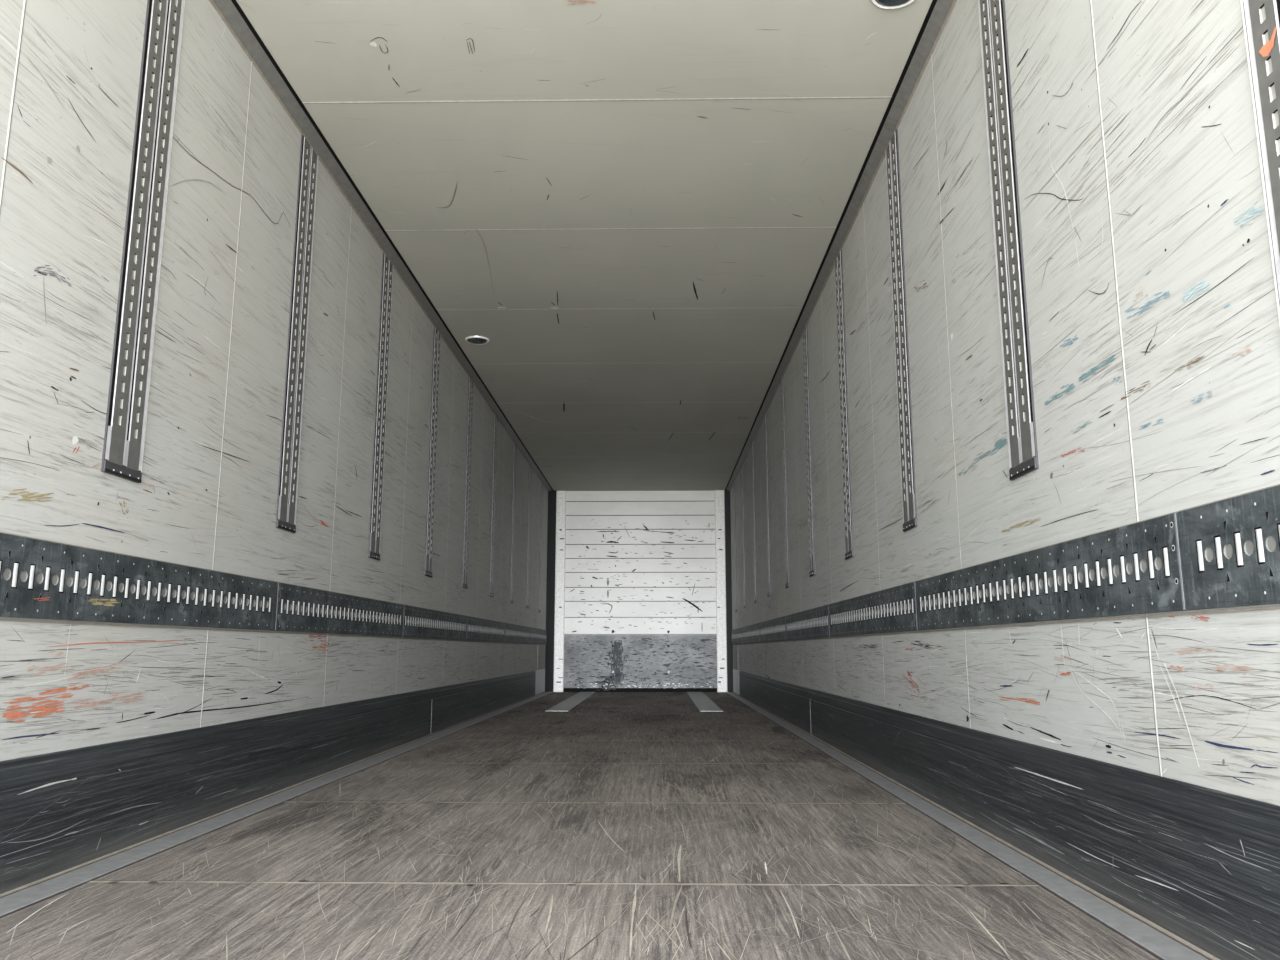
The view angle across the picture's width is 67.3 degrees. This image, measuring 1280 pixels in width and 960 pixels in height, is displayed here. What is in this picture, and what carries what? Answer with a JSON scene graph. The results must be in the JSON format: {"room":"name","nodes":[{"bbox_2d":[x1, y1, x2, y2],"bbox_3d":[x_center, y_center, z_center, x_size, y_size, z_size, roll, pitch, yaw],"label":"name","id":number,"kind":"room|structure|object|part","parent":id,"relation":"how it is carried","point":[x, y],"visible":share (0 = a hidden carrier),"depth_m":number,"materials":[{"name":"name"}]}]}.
{"room":"cargo space","nodes":[
{"label":"cargo space","id":0,"kind":"room"},
{"bbox_2d":[0,0,547,760],"bbox_3d":[-1.399,0.256,6.190,0.082,2.840,13.930,0,-10,1],"label":"wall","id":1,"kind":"structure","parent":0,"point":[205,497],"depth_m":3.15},
{"bbox_2d":[0,533,277,630],"bbox_3d":[-1.413,0.321,2.762,0.012,0.183,1.866,0,-10,1],"label":"track","id":2,"kind":"object","parent":1,"relation":"attached to","point":[40,579],"visible":1,"depth_m":2.61,"materials":[{"name":"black metal"}]},
{"bbox_2d":[101,0,184,483],"bbox_3d":[-1.417,-0.813,2.777,0.010,1.638,0.192,0,-10,1],"label":"wall rail","id":3,"kind":"object","parent":1,"relation":"attached to","point":[129,385],"visible":1,"depth_m":2.74,"materials":[{"name":"metal"}]},
{"bbox_2d":[0,671,535,893],"bbox_3d":[-1.366,1.336,5.323,0.012,0.288,12.600,0,-10,1],"label":"baseboard","id":4,"kind":"structure","parent":1,"relation":"attached to","point":[60,811],"depth_m":2.96,"materials":[{"name":"black metal"}]},
{"bbox_2d":[0,532,542,644],"bbox_3d":[-1.361,0.884,5.936,0.004,0.195,13.650,0,-10,1],"label":"trim","id":5,"kind":"structure","parent":1,"relation":"attached to","point":[0,532],"depth_m":2.99,"materials":[{"name":"grey metal"}]},
{"bbox_2d":[0,691,552,917],"bbox_3d":[-1.306,1.592,5.912,0.111,0.012,13.850,0,-10,1],"label":"trim","id":6,"kind":"structure","parent":1,"relation":"attached to","point":[12,901],"depth_m":2.86,"materials":[{"name":"grey metal"}]},
{"bbox_2d":[275,135,317,532],"bbox_3d":[-1.397,-0.608,3.939,0.010,1.638,0.192,0,-10,1],"label":"wall rail","id":7,"kind":"object","parent":1,"relation":"attached to","point":[308,165],"visible":1,"depth_m":3.92,"materials":[{"name":"metal"}]},
{"bbox_2d":[275,582,403,636],"bbox_3d":[-1.380,0.646,4.604,0.012,0.183,1.866,0,-10,1],"label":"track","id":8,"kind":"object","parent":1,"relation":"attached to","point":[298,608],"visible":1,"depth_m":4.33,"materials":[{"name":"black metal"}]},
{"bbox_2d":[368,253,392,559],"bbox_3d":[-1.376,-0.399,5.123,0.010,1.638,0.192,0,-10,1],"label":"wall rail","id":9,"kind":"object","parent":1,"relation":"attached to","point":[387,267],"visible":1,"depth_m":5.10,"materials":[{"name":"metal"}]},
{"bbox_2d":[209,0,552,491],"bbox_3d":[-1.330,-1.031,6.376,0.063,0.041,13.850,0,-10,1],"label":"trim","id":10,"kind":"structure","parent":1,"relation":"attached to","point":[230,12],"depth_m":4.38,"materials":[{"name":"grey metal"}]},
{"bbox_2d":[424,326,440,576],"bbox_3d":[-1.355,-0.191,6.300,0.010,1.638,0.192,0,-10,1],"label":"wall rail","id":11,"kind":"object","parent":1,"relation":"attached to","point":[436,335],"visible":1,"depth_m":6.27,"materials":[{"name":"metal"}]},
{"bbox_2d":[402,605,466,639],"bbox_3d":[-1.348,0.972,6.445,0.012,0.183,1.866,0,-10,1],"label":"track","id":12,"kind":"object","parent":1,"relation":"attached to","point":[418,622],"visible":1,"depth_m":6.25,"materials":[{"name":"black metal"}]},
{"bbox_2d":[462,377,473,588],"bbox_3d":[-1.334,0.016,7.468,0.010,1.638,0.192,0,-10,1],"label":"wall rail","id":13,"kind":"object","parent":1,"relation":"attached to","point":[470,382],"visible":1,"depth_m":7.45,"materials":[{"name":"metal"}]},
{"bbox_2d":[466,616,504,641],"bbox_3d":[-1.315,1.297,8.286,0.012,0.183,1.866,0,-10,1],"label":"track","id":14,"kind":"object","parent":1,"relation":"attached to","point":[478,629],"visible":1,"depth_m":8.13,"materials":[{"name":"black metal"}]},
{"bbox_2d":[489,414,497,596],"bbox_3d":[-1.313,0.225,8.650,0.010,1.638,0.192,0,-10,1],"label":"wall rail","id":15,"kind":"object","parent":1,"relation":"attached to","point":[495,434],"visible":1,"depth_m":8.61,"materials":[{"name":"metal"}]},
{"bbox_2d":[510,442,516,603],"bbox_3d":[-1.292,0.433,9.832,0.010,1.638,0.192,0,-10,1],"label":"wall rail","id":16,"kind":"object","parent":1,"relation":"attached to","point":[514,444],"visible":1,"depth_m":9.81,"materials":[{"name":"metal"}]},
{"bbox_2d":[504,623,529,643],"bbox_3d":[-1.283,1.623,10.127,0.012,0.183,1.866,0,-10,1],"label":"track","id":17,"kind":"object","parent":1,"relation":"attached to","point":[513,633],"visible":1,"depth_m":9.99,"materials":[{"name":"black metal"}]},
{"bbox_2d":[526,464,530,608],"bbox_3d":[-1.272,0.640,11.003,0.010,1.638,0.192,0,-10,1],"label":"wall rail","id":18,"kind":"object","parent":1,"relation":"attached to","point":[529,475],"visible":1,"depth_m":10.96,"materials":[{"name":"metal"}]},
{"bbox_2d":[530,627,546,643],"bbox_3d":[-1.250,1.948,11.968,0.012,0.183,1.866,0,-10,1],"label":"track","id":19,"kind":"object","parent":1,"relation":"attached to","point":[537,636],"visible":1,"depth_m":11.73,"materials":[{"name":"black metal"}]},
{"bbox_2d":[535,645,544,694],"bbox_3d":[-1.250,2.373,12.060,0.006,0.587,1.030,0,-10,1],"label":"trim","id":20,"kind":"structure","parent":1,"relation":"attached to","point":[540,674],"depth_m":12.08,"materials":[{"name":"grey metal"}]},
{"bbox_2d":[539,482,542,612],"bbox_3d":[-1.251,0.846,12.165,0.010,1.638,0.192,0,-10,1],"label":"wall rail","id":21,"kind":"object","parent":1,"relation":"attached to","point":[541,505],"visible":1,"depth_m":12.14,"materials":[{"name":"metal"}]},
{"bbox_2d":[545,490,555,691],"bbox_3d":[-1.193,1.464,12.874,0.099,2.688,0.180,0,-10,1],"label":"trim","id":22,"kind":"structure","parent":1,"relation":"attached to","point":[551,527],"depth_m":12.84,"materials":[{"name":"rubber"}]},
{"bbox_2d":[0,692,1158,959],"bbox_3d":[-0.131,1.650,5.921,2.620,0.102,13.930,0,-10,1],"label":"floor","id":23,"kind":"structure","parent":0,"point":[612,825],"depth_m":2.37,"materials":[{"name":"wood"}]},
{"bbox_2d":[546,692,594,710],"bbox_3d":[-0.718,2.437,10.673,0.207,0.006,4.040,0,-10,1],"label":"floor plate","id":24,"kind":"object","parent":23,"relation":"on","point":[568,704],"visible":0.98,"depth_m":10.05,"materials":[{"name":"grey metal"}]},
{"bbox_2d":[687,692,721,710],"bbox_3d":[0.680,2.432,10.649,0.209,0.006,4.040,0,-10,1],"label":"floor plate","id":25,"kind":"object","parent":23,"relation":"on","point":[703,703],"visible":1,"depth_m":10.05,"materials":[{"name":"grey metal"}]},
{"bbox_2d":[236,0,932,490],"bbox_3d":[-0.131,-1.096,6.407,2.620,0.102,13.930,0,-10,1],"label":"ceiling","id":26,"kind":"structure","parent":0,"point":[638,206],"depth_m":4.42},
{"bbox_2d":[465,336,489,344],"bbox_3d":[-1.142,-0.976,6.754,0.172,0.018,0.172,0,-10,1],"label":"recessed light","id":27,"kind":"object","parent":26,"relation":"in","point":[477,340],"visible":1,"depth_m":6.72,"materials":[{"name":"white plastic"}]},
{"bbox_2d":[870,0,914,8],"bbox_3d":[0.845,-1.608,3.176,0.172,0.018,0.172,0,-10,1],"label":"recessed light","id":28,"kind":"object","parent":26,"relation":"in","point":[895,3],"visible":1,"depth_m":3.22,"materials":[{"name":"white plastic"}]},
{"bbox_2d":[564,491,716,691],"bbox_3d":[-0.010,1.479,12.969,2.620,2.890,0.107,0,-10,1],"label":"roll-up door","id":29,"kind":"structure","parent":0,"point":[640,567],"depth_m":12.93,"materials":[{"name":"white metal"}]},
{"bbox_2d":[553,491,565,691],"bbox_3d":[-1.076,1.474,12.933,0.132,2.688,0.056,0,-10,1],"label":"trim","id":30,"kind":"structure","parent":29,"relation":"attached to","point":[559,619],"depth_m":12.90,"materials":[{"name":"white metal"}]},
{"bbox_3d":[0.019,2.431,12.759,2.086,0.742,0.025,0,-10,1],"label":"kick plate","id":31,"kind":"part","parent":29,"relation":"part of","materials":[{"name":"grey metal"}]},
{"bbox_2d":[714,490,727,691],"bbox_3d":[1.084,1.468,12.896,0.133,2.688,0.056,0,-10,1],"label":"trim","id":32,"kind":"structure","parent":29,"relation":"attached to","point":[721,629],"depth_m":12.87,"materials":[{"name":"white metal"}]},
{"bbox_2d":[730,0,1279,805],"bbox_3d":[1.138,0.248,6.147,0.082,2.840,13.930,0,-10,1],"label":"wall","id":33,"kind":"structure","parent":0,"point":[1153,318],"depth_m":2.34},
{"bbox_2d":[724,490,732,691],"bbox_3d":[1.183,1.456,12.834,0.068,2.688,0.180,0,-10,1],"label":"trim","id":34,"kind":"structure","parent":33,"relation":"attached to","point":[726,492],"depth_m":12.80,"materials":[{"name":"rubber"}]},
{"bbox_2d":[733,481,736,611],"bbox_3d":[1.198,0.838,12.123,0.010,1.638,0.192,0,-10,1],"label":"wall rail","id":35,"kind":"object","parent":33,"relation":"attached to","point":[734,481],"visible":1,"depth_m":12.06,"materials":[{"name":"metal"}]},
{"bbox_2d":[733,645,739,694],"bbox_3d":[1.203,2.366,12.018,0.006,0.587,1.030,0,-10,1],"label":"trim","id":36,"kind":"structure","parent":33,"relation":"attached to","point":[736,688],"depth_m":12.11,"materials":[{"name":"grey metal"}]},
{"bbox_2d":[732,627,742,643],"bbox_3d":[1.197,1.940,11.926,0.012,0.183,1.866,0,-10,1],"label":"track","id":37,"kind":"object","parent":33,"relation":"attached to","point":[737,634],"visible":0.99,"depth_m":11.73,"materials":[{"name":"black metal"}]},
{"bbox_2d":[741,464,745,607],"bbox_3d":[1.178,0.633,10.961,0.010,1.638,0.192,0,-10,1],"label":"wall rail","id":38,"kind":"object","parent":33,"relation":"attached to","point":[742,478],"visible":1,"depth_m":10.93,"materials":[{"name":"metal"}]},
{"bbox_2d":[743,623,759,643],"bbox_3d":[1.165,1.615,10.085,0.012,0.183,1.866,0,-10,1],"label":"track","id":39,"kind":"object","parent":33,"relation":"attached to","point":[751,634],"visible":1,"depth_m":10.00,"materials":[{"name":"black metal"}]},
{"bbox_2d":[751,442,756,602],"bbox_3d":[1.157,0.426,9.790,0.010,1.638,0.192,0,-10,1],"label":"wall rail","id":40,"kind":"object","parent":33,"relation":"attached to","point":[752,444],"visible":1,"depth_m":9.78,"materials":[{"name":"metal"}]},
{"bbox_2d":[764,413,770,596],"bbox_3d":[1.136,0.217,8.608,0.010,1.638,0.192,0,-10,1],"label":"wall rail","id":41,"kind":"object","parent":33,"relation":"attached to","point":[765,416],"visible":1,"depth_m":8.56,"materials":[{"name":"metal"}]},
{"bbox_2d":[760,616,785,641],"bbox_3d":[1.132,1.290,8.244,0.012,0.183,1.866,0,-10,1],"label":"track","id":42,"kind":"object","parent":33,"relation":"attached to","point":[774,629],"visible":0.99,"depth_m":8.11,"materials":[{"name":"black metal"}]},
{"bbox_2d":[780,375,789,587],"bbox_3d":[1.115,0.009,7.426,0.010,1.638,0.192,0,-10,1],"label":"wall rail","id":43,"kind":"object","parent":33,"relation":"attached to","point":[782,395],"visible":1,"depth_m":7.41,"materials":[{"name":"metal"}]},
{"bbox_2d":[786,605,829,639],"bbox_3d":[1.100,0.964,6.403,0.012,0.183,1.866,0,-10,1],"label":"track","id":44,"kind":"object","parent":33,"relation":"attached to","point":[812,623],"visible":1,"depth_m":6.20,"materials":[{"name":"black metal"}]},
{"bbox_2d":[802,324,814,576],"bbox_3d":[1.095,-0.198,6.258,0.010,1.638,0.192,0,-10,1],"label":"wall rail","id":45,"kind":"object","parent":33,"relation":"attached to","point":[805,331],"visible":1,"depth_m":6.23,"materials":[{"name":"metal"}]},
{"bbox_2d":[725,0,956,490],"bbox_3d":[1.067,-1.038,6.335,0.063,0.041,13.850,0,-10,1],"label":"trim","id":46,"kind":"structure","parent":33,"relation":"attached to","point":[938,14],"depth_m":4.38,"materials":[{"name":"grey metal"}]},
{"bbox_2d":[834,249,853,559],"bbox_3d":[1.074,-0.406,5.081,0.010,1.638,0.192,0,-10,1],"label":"wall rail","id":47,"kind":"object","parent":33,"relation":"attached to","point":[838,265],"visible":1,"depth_m":5.06,"materials":[{"name":"metal"}]},
{"bbox_2d":[829,582,917,636],"bbox_3d":[1.067,0.639,4.561,0.012,0.183,1.866,0,-10,1],"label":"track","id":48,"kind":"object","parent":33,"relation":"attached to","point":[894,609],"visible":1,"depth_m":4.29,"materials":[{"name":"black metal"}]},
{"bbox_2d":[885,129,917,531],"bbox_3d":[1.053,-0.615,3.897,0.010,1.638,0.192,0,-10,1],"label":"wall rail","id":49,"kind":"object","parent":33,"relation":"attached to","point":[906,445],"visible":1,"depth_m":3.87,"materials":[{"name":"metal"}]},
{"bbox_2d":[726,692,1219,959],"bbox_3d":[1.050,1.585,5.871,0.096,0.012,13.850,0,-10,1],"label":"trim","id":50,"kind":"structure","parent":33,"relation":"attached to","point":[1150,937],"depth_m":2.38,"materials":[{"name":"grey metal"}]},
{"bbox_2d":[735,484,1279,644],"bbox_3d":[1.095,0.877,5.894,0.004,0.195,13.650,0,-10,1],"label":"trim","id":51,"kind":"structure","parent":33,"relation":"attached to","point":[1271,607],"depth_m":2.15,"materials":[{"name":"grey metal"}]},
{"bbox_2d":[978,0,1038,480],"bbox_3d":[1.033,-0.821,2.735,0.010,1.638,0.192,0,-10,1],"label":"wall rail","id":52,"kind":"object","parent":33,"relation":"attached to","point":[1012,301],"visible":1,"depth_m":2.69,"materials":[{"name":"metal"}]},
{"bbox_2d":[739,671,1279,959],"bbox_3d":[1.082,1.328,5.281,0.012,0.288,12.600,0,-10,1],"label":"baseboard","id":53,"kind":"structure","parent":33,"relation":"attached to","point":[1201,864],"depth_m":2.14,"materials":[{"name":"black metal"}]},
{"bbox_2d":[915,512,1186,629],"bbox_3d":[1.035,0.314,2.720,0.012,0.183,1.866,0,-10,1],"label":"track","id":54,"kind":"object","parent":33,"relation":"attached to","point":[1137,568],"visible":1,"depth_m":2.28,"materials":[{"name":"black metal"}]},
{"bbox_2d":[1178,485,1279,609],"bbox_3d":[1.002,-0.012,0.879,0.012,0.183,1.866,0,-10,1],"label":"track","id":55,"kind":"object","parent":33,"relation":"attached to","point":[1230,547],"visible":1,"depth_m":1.64,"materials":[{"name":"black metal"}]},
{"bbox_2d":[1240,0,1279,323],"bbox_3d":[1.012,-1.027,1.566,0.010,1.638,0.192,0,-10,1],"label":"wall rail","id":56,"kind":"object","parent":33,"relation":"attached to","point":[1261,18],"visible":1,"depth_m":1.55,"materials":[{"name":"metal"}]}
]}

